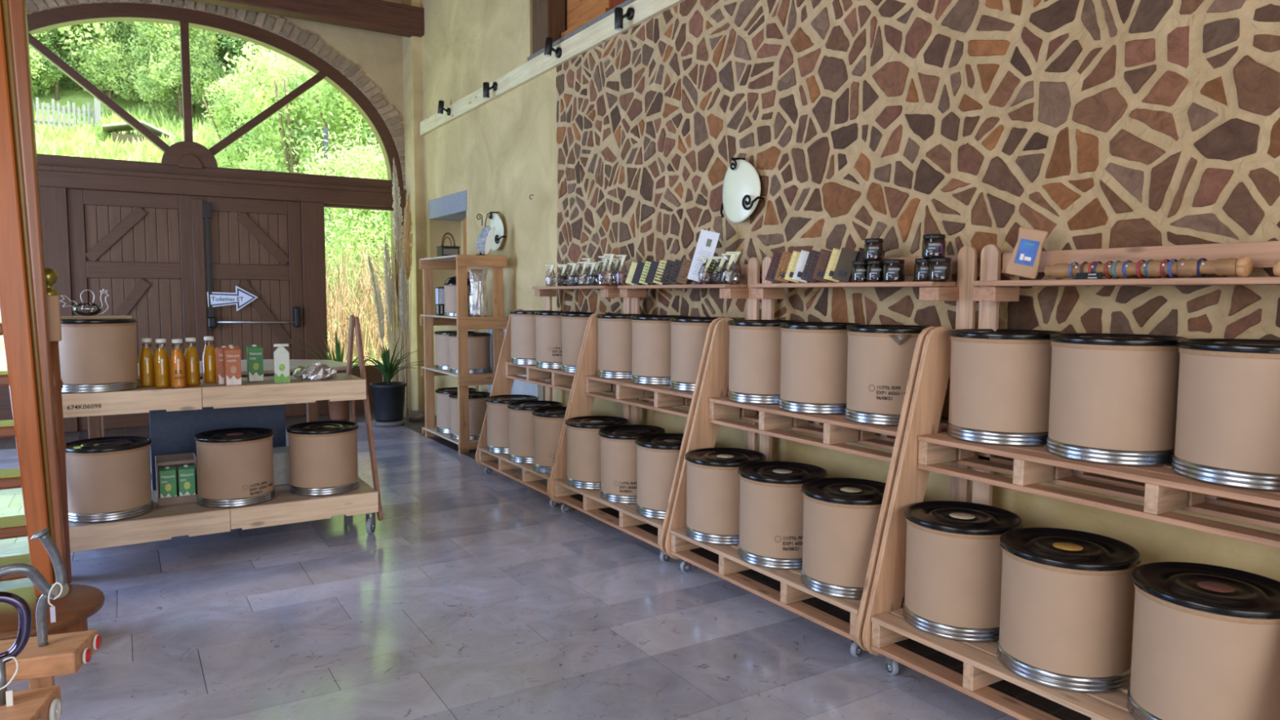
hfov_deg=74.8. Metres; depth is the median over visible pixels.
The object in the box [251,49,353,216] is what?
tree
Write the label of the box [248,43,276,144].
tree
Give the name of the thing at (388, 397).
potted plant
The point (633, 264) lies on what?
bar
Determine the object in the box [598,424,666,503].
drum
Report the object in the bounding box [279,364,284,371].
picture
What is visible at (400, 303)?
decorative branches
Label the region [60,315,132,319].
board
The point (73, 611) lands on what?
round wooden table
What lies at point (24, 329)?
wooden post
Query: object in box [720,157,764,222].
wall lamp
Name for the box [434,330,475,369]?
drum
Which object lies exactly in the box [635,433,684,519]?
drum
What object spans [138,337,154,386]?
juice bottle
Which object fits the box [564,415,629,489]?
drum
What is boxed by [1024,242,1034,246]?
print
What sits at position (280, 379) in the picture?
print
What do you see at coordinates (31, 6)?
trim
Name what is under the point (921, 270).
jar
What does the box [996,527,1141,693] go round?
drum
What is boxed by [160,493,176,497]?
print
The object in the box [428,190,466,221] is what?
trim
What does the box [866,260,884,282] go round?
jar
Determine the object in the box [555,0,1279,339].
wall stones
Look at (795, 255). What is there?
bar
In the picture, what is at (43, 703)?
toy
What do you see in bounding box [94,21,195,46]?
tree
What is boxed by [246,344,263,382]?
carton
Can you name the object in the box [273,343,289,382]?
carton
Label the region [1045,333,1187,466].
drum
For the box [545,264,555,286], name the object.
gift bag
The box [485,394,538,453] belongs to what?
drum
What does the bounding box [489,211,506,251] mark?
wall lamp
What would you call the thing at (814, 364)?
drum
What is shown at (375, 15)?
ceiling beam
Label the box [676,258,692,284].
bar
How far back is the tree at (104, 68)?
36.14 m
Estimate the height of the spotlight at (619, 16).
0.166 m
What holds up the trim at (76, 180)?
attached to the brick arch
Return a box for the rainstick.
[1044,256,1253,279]
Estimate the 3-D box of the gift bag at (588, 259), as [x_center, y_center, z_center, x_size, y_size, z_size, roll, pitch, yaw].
[-0.436,-0.721,6.873,0.092,0.233,0.083,0,5,-9]
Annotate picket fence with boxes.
[32,97,101,129]
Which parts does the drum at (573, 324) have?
lid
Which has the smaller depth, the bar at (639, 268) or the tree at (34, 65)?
the bar at (639, 268)
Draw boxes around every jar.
[851,260,867,282]
[863,238,883,260]
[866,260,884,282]
[882,259,905,281]
[914,257,937,281]
[921,234,946,257]
[927,257,951,281]
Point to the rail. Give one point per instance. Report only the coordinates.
(603, 30)
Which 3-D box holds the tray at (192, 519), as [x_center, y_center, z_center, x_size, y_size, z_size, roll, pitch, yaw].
[-2.709,0.942,5.380,1.820,0.135,0.800,-3,5,-32]
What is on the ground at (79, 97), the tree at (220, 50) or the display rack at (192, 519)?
the tree at (220, 50)
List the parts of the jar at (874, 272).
lid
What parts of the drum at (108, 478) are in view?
lid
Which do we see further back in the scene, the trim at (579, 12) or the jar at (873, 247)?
the trim at (579, 12)
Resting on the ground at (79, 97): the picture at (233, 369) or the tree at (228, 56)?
the tree at (228, 56)
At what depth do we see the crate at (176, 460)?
5.21 m
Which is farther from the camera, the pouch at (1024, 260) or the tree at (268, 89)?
the tree at (268, 89)
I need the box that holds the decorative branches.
[368,156,413,417]
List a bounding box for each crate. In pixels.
[155,452,198,506]
[272,445,289,485]
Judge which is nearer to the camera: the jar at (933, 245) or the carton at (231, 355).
the jar at (933, 245)
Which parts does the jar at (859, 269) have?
lid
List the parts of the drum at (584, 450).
lid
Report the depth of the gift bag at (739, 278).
5.21 m
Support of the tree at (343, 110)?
on the ground at (79, 97)
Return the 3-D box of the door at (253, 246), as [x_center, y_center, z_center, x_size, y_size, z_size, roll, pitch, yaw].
[-4.865,-0.626,10.504,1.220,2.762,0.210,-3,5,-32]
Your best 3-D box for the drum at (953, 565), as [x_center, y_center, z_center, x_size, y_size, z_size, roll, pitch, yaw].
[1.330,0.863,3.477,0.458,0.453,0.458,-3,5,-33]
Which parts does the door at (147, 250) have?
rail, plank panel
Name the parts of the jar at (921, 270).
glass, lid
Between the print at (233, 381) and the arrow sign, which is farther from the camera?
the arrow sign
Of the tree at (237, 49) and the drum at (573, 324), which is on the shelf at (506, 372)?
the drum at (573, 324)
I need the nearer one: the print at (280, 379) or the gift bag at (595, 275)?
the print at (280, 379)
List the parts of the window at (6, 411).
frame, panel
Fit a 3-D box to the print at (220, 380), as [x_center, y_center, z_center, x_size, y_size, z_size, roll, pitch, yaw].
[-2.634,0.119,5.331,0.086,0.067,0.001,-3,6,-36]
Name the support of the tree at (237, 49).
on the ground at (79, 97)
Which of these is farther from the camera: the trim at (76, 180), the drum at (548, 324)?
the trim at (76, 180)
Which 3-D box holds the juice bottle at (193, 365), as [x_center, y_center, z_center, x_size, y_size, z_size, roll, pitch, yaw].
[-2.823,0.009,5.274,0.088,0.299,0.089,-3,5,-32]
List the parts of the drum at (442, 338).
lid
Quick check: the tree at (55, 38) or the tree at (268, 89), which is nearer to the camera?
the tree at (268, 89)
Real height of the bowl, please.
0.073 m
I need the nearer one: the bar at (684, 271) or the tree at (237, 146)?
the bar at (684, 271)
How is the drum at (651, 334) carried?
on the shelf at (588, 386)
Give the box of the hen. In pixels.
[59,288,109,315]
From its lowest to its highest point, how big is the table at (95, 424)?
1.050 m
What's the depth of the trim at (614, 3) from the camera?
7.20 m
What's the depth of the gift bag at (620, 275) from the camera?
6.39 m
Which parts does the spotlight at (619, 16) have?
arm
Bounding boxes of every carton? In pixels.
[159,466,177,497]
[177,464,195,496]
[215,346,229,384]
[222,346,241,386]
[226,344,239,347]
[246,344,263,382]
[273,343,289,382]
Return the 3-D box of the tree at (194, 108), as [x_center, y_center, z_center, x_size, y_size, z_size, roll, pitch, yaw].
[-20.600,-13.144,38.579,2.511,4.300,2.369,-3,5,-32]
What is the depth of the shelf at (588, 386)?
5.57 m
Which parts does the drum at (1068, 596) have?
lid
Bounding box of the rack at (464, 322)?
[419,254,506,453]
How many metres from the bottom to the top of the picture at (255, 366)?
0.048 m
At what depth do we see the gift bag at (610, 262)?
6.39 m
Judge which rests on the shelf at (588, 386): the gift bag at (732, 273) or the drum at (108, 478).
the gift bag at (732, 273)
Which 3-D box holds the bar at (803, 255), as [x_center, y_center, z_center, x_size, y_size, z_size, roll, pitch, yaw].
[0.909,-0.517,4.638,0.125,0.184,0.044,2,5,23]
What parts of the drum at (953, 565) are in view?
lid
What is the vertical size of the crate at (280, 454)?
0.219 m
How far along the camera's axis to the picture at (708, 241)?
5.48 m
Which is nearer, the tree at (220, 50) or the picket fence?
the picket fence
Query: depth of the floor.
4.03 m
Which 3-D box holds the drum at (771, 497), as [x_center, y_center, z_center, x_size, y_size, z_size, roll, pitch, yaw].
[0.734,0.793,4.335,0.458,0.453,0.458,-2,5,-22]
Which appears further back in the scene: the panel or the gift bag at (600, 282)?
the gift bag at (600, 282)
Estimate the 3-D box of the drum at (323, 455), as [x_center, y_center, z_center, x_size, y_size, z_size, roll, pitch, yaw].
[-2.109,0.648,5.588,0.451,0.423,0.451,-4,6,-41]
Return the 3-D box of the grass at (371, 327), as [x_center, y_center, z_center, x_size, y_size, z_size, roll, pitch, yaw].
[-4.467,-1.041,14.689,4.349,2.544,2.531,-3,5,-32]
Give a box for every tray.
[62,373,366,417]
[68,477,378,552]
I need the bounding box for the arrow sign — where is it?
[206,285,257,311]
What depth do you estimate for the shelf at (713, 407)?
4.19 m
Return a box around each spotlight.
[437,100,450,115]
[483,81,497,98]
[543,36,561,57]
[614,7,634,30]
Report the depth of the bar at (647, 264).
6.02 m
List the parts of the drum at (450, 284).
lid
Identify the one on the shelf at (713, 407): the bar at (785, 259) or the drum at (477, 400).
the bar at (785, 259)
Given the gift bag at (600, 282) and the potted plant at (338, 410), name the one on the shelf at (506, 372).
the gift bag at (600, 282)
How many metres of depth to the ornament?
8.47 m
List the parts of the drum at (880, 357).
lid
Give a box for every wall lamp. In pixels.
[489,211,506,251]
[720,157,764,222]
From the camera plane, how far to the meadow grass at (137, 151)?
31.30 m
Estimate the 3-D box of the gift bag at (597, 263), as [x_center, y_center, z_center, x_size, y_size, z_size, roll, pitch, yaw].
[-0.358,-0.690,6.732,0.095,0.194,0.078,1,5,11]
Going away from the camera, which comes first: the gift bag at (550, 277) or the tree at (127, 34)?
the gift bag at (550, 277)
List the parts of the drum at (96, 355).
lid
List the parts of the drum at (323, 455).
lid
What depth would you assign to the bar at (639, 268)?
6.11 m
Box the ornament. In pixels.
[476,213,495,255]
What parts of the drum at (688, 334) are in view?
lid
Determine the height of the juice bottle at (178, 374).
0.299 m
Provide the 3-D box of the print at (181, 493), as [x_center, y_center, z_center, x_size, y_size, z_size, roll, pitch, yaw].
[-2.813,0.843,5.207,0.086,0.067,0.001,-3,5,-32]
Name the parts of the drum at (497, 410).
lid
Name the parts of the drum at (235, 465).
lid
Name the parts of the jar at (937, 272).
lid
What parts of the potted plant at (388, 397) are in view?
pot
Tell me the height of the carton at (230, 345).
0.243 m
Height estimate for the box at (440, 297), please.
0.300 m
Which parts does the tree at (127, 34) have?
crown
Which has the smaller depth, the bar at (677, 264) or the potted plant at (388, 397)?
the bar at (677, 264)
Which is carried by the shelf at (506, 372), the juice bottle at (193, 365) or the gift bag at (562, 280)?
the gift bag at (562, 280)
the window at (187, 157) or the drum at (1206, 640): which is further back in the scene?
the window at (187, 157)
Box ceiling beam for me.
[186,0,424,37]
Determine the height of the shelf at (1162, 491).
1.830 m
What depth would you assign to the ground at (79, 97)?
36.37 m
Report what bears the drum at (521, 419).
on the shelf at (506, 372)
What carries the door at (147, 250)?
in the brick arch
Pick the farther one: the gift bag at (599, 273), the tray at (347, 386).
the gift bag at (599, 273)
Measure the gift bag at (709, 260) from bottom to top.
0.177 m
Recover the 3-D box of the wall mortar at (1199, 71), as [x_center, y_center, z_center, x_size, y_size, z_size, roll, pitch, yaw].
[1.150,-1.205,4.673,0.004,2.560,7.270,-3,5,-32]
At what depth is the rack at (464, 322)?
8.50 m
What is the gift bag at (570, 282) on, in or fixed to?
on the shelf at (506, 372)
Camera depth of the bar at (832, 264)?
4.43 m
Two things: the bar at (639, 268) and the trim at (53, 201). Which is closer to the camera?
the bar at (639, 268)
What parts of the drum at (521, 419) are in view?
lid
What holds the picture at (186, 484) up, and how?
on the carton at (186, 473)
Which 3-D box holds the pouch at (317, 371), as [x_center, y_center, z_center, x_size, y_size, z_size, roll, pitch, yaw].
[-2.209,0.075,5.703,0.286,0.119,0.181,-3,5,-32]
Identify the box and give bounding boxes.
[435,287,444,315]
[436,245,460,257]
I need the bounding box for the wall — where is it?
[420,0,1279,622]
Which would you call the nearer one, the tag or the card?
the tag
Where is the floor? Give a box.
[0,408,1091,719]
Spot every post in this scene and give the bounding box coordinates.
[0,0,67,595]
[44,267,71,583]
[322,127,331,257]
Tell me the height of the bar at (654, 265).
0.176 m
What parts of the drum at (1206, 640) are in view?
lid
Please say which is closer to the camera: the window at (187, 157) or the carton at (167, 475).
the carton at (167, 475)
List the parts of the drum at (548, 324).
lid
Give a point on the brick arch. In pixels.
(378, 55)
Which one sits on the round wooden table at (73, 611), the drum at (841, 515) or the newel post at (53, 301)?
the newel post at (53, 301)
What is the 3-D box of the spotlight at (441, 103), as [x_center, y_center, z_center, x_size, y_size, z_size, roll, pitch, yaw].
[-2.336,-3.001,9.965,0.136,0.171,0.108,-3,5,-32]
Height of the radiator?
1.249 m
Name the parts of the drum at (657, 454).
lid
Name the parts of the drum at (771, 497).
lid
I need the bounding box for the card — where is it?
[687,229,719,284]
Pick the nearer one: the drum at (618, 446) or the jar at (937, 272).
the jar at (937, 272)
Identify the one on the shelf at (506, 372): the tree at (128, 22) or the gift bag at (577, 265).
the gift bag at (577, 265)
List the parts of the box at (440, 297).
label panel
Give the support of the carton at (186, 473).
in the crate at (176, 460)
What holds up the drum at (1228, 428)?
on the shelf at (1162, 491)
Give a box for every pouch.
[293,361,337,379]
[1005,226,1048,279]
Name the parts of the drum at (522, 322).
lid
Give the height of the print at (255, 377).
0.067 m
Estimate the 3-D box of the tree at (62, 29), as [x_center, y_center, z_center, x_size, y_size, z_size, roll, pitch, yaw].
[-24.657,-16.363,36.728,5.234,9.504,5.548,4,6,39]
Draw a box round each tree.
[29,29,66,96]
[31,24,90,100]
[40,21,135,90]
[65,21,149,111]
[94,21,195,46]
[108,21,204,105]
[124,22,226,122]
[167,28,223,116]
[201,66,272,170]
[208,31,259,106]
[214,38,254,71]
[217,33,262,93]
[220,41,357,217]
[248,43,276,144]
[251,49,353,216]
[285,111,391,311]
[297,69,390,253]
[329,145,391,283]
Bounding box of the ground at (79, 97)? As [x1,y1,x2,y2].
[0,33,389,370]
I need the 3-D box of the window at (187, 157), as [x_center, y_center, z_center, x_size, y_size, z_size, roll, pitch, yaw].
[-5.433,-3.184,10.040,5.120,1.970,0.265,-3,5,-32]
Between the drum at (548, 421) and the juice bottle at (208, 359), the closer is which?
the juice bottle at (208, 359)
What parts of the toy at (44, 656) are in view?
handle stem, handle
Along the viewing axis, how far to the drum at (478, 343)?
8.55 m
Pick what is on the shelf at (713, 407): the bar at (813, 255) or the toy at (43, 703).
the bar at (813, 255)
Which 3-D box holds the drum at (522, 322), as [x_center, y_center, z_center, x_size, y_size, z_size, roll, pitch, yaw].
[-0.910,-0.199,7.280,0.442,0.455,0.442,-2,5,-25]
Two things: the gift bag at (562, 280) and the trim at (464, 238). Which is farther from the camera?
the trim at (464, 238)
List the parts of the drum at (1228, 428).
lid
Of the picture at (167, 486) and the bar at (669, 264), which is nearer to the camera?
the picture at (167, 486)
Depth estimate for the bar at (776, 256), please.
4.83 m
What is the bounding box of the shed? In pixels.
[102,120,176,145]
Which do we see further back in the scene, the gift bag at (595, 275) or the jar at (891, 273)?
the gift bag at (595, 275)
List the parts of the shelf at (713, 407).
rail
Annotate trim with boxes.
[26,0,405,185]
[37,164,407,432]
[38,169,404,207]
[401,0,424,412]
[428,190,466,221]
[462,218,466,254]
[527,0,635,61]
[532,0,564,53]
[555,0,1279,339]
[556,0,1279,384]
[561,0,610,37]
[610,0,626,8]
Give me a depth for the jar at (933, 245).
3.83 m
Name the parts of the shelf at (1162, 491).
rail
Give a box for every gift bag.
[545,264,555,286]
[557,264,567,286]
[557,266,568,286]
[566,262,577,285]
[570,264,581,285]
[577,262,589,285]
[581,257,592,285]
[586,262,598,285]
[589,262,599,285]
[597,256,609,285]
[598,261,608,285]
[603,253,616,285]
[609,257,621,285]
[615,254,627,285]
[698,257,712,284]
[711,256,727,284]
[711,257,727,284]
[720,253,737,284]
[724,251,741,284]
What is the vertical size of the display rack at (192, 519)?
1.445 m
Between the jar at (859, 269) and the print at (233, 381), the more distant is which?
the print at (233, 381)
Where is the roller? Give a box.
[1272,260,1279,276]
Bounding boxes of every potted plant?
[288,320,368,420]
[352,338,420,426]
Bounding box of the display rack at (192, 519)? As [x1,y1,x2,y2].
[62,315,382,552]
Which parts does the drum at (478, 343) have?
lid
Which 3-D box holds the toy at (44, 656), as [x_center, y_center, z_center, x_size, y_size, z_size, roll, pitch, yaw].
[-1.770,0.938,2.341,0.430,0.944,0.202,-1,5,-20]
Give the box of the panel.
[149,397,286,490]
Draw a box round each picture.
[164,484,171,491]
[183,481,190,488]
[230,365,236,373]
[253,362,258,369]
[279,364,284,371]
[705,238,711,247]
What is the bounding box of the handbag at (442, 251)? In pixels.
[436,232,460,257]
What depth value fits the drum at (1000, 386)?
3.38 m
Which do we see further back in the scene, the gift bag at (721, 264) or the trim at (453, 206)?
the trim at (453, 206)
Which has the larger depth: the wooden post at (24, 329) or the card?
the card
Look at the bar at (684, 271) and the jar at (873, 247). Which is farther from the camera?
the bar at (684, 271)
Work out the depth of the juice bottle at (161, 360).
5.11 m
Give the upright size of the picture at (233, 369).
0.048 m
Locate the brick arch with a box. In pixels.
[26,0,408,408]
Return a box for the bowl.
[72,302,101,315]
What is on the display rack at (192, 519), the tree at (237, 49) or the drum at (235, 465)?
the drum at (235, 465)
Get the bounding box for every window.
[0,386,13,420]
[26,2,403,190]
[324,203,393,412]
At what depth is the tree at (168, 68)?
36.07 m
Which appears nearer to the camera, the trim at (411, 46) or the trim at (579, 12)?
the trim at (579, 12)
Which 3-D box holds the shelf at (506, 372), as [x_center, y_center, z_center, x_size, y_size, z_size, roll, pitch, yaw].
[-0.696,0.136,6.974,0.878,1.830,1.507,-3,5,-32]
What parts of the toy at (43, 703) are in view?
stem, loop handle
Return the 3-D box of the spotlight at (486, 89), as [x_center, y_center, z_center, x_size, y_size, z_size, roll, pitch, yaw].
[-1.569,-2.823,8.745,0.128,0.166,0.108,-3,5,-32]
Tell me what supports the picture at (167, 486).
on the carton at (167, 475)
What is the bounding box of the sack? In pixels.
[469,269,488,316]
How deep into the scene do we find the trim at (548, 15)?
7.90 m
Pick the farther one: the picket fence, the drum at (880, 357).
the picket fence
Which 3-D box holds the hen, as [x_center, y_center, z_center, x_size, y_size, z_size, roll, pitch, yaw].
[-3.299,-0.344,4.979,0.247,0.160,0.099,-3,5,-32]
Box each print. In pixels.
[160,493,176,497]
[179,491,195,496]
[218,374,223,384]
[226,375,241,385]
[248,371,263,381]
[275,373,289,382]
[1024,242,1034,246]
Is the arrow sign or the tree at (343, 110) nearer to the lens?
the arrow sign
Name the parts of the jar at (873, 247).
lid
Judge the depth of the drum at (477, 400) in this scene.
8.59 m
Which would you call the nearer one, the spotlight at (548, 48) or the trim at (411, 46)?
the spotlight at (548, 48)
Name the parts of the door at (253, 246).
bolt rod, plank panel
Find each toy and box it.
[0,528,102,689]
[0,591,62,719]
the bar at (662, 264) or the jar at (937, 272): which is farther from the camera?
the bar at (662, 264)
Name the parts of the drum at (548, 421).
lid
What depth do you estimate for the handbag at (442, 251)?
8.94 m
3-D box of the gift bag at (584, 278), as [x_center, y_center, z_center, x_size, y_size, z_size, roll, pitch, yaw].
[-0.457,-0.696,6.776,0.095,0.199,0.082,-1,5,-11]
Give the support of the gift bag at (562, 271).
on the shelf at (506, 372)
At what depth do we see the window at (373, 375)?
11.32 m
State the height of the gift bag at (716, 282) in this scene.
0.181 m
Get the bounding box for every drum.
[58,318,139,393]
[65,435,153,522]
[193,427,275,507]
[286,420,359,495]
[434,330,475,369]
[435,386,476,433]
[443,275,471,315]
[448,332,491,373]
[448,391,490,439]
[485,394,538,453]
[506,400,563,463]
[509,310,553,364]
[532,406,566,474]
[534,311,587,368]
[560,312,615,373]
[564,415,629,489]
[595,313,655,379]
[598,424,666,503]
[630,315,693,385]
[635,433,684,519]
[669,316,737,391]
[684,447,766,545]
[727,320,804,404]
[737,461,827,569]
[778,321,864,414]
[800,477,885,599]
[844,324,933,426]
[902,500,1022,642]
[946,328,1065,446]
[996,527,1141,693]
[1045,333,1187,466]
[1126,561,1279,719]
[1171,338,1279,491]
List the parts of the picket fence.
rail, post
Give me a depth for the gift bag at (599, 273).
6.48 m
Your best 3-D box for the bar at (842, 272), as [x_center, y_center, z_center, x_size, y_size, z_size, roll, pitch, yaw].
[1.073,-0.496,4.376,0.125,0.184,0.044,2,5,23]
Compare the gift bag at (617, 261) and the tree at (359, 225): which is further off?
the tree at (359, 225)
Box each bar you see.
[625,262,637,284]
[631,261,644,284]
[639,261,651,284]
[644,260,659,284]
[653,260,666,284]
[660,259,675,284]
[668,259,683,284]
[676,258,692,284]
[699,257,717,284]
[764,251,782,283]
[773,251,792,283]
[784,250,800,283]
[791,249,808,283]
[800,249,820,282]
[811,248,831,282]
[823,248,841,282]
[832,247,857,282]
[849,247,864,279]
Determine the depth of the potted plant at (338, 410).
10.50 m
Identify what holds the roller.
on the shelf at (1162, 491)
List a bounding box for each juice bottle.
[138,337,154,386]
[153,338,170,387]
[169,338,186,388]
[184,337,199,386]
[201,336,216,382]
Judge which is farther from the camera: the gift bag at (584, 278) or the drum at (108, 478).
the gift bag at (584, 278)
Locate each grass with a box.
[33,99,269,168]
[325,240,392,365]
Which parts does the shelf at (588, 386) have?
rail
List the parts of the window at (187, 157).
rail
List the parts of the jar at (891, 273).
lid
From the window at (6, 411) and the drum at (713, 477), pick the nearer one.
the drum at (713, 477)
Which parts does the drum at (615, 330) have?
lid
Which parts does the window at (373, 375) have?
panel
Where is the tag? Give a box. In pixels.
[1075,272,1102,279]
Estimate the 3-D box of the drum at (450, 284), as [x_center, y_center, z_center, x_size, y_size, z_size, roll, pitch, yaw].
[-1.887,-0.666,8.712,0.302,0.414,0.302,-3,6,-39]
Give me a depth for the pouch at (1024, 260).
3.51 m
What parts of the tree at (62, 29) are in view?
crown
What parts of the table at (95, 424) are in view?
leg, leg, leg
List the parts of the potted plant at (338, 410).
pot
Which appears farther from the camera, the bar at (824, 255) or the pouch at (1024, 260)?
the bar at (824, 255)
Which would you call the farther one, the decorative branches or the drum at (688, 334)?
the decorative branches
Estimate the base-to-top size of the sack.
0.484 m
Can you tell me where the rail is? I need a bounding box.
[419,0,684,135]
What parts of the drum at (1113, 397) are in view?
lid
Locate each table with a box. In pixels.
[0,583,104,640]
[87,359,353,438]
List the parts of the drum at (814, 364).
lid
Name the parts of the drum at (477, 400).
lid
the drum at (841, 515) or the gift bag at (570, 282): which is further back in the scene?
the gift bag at (570, 282)
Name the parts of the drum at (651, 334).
lid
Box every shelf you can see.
[475,264,631,506]
[549,257,759,562]
[664,245,977,657]
[862,240,1279,719]
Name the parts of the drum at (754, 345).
lid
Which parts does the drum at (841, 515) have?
lid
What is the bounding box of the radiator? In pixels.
[487,328,543,400]
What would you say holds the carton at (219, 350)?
on the display rack at (192, 519)
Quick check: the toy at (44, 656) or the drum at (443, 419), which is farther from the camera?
the drum at (443, 419)
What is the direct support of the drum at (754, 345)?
on the shelf at (713, 407)
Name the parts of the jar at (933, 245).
lid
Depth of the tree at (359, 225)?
16.05 m
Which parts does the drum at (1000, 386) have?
lid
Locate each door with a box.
[66,188,208,431]
[192,195,306,417]
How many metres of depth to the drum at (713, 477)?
4.55 m
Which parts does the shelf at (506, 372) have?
rail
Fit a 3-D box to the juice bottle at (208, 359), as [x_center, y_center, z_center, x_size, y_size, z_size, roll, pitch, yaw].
[-2.790,-0.003,5.429,0.088,0.299,0.089,-3,5,-32]
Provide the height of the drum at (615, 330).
0.455 m
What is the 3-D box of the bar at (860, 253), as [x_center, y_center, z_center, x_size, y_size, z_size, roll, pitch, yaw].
[1.160,-0.495,4.364,0.125,0.184,0.049,2,5,23]
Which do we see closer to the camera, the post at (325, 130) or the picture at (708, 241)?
the picture at (708, 241)
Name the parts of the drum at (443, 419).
lid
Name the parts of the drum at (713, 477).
lid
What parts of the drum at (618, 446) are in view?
lid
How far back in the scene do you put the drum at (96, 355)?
4.86 m

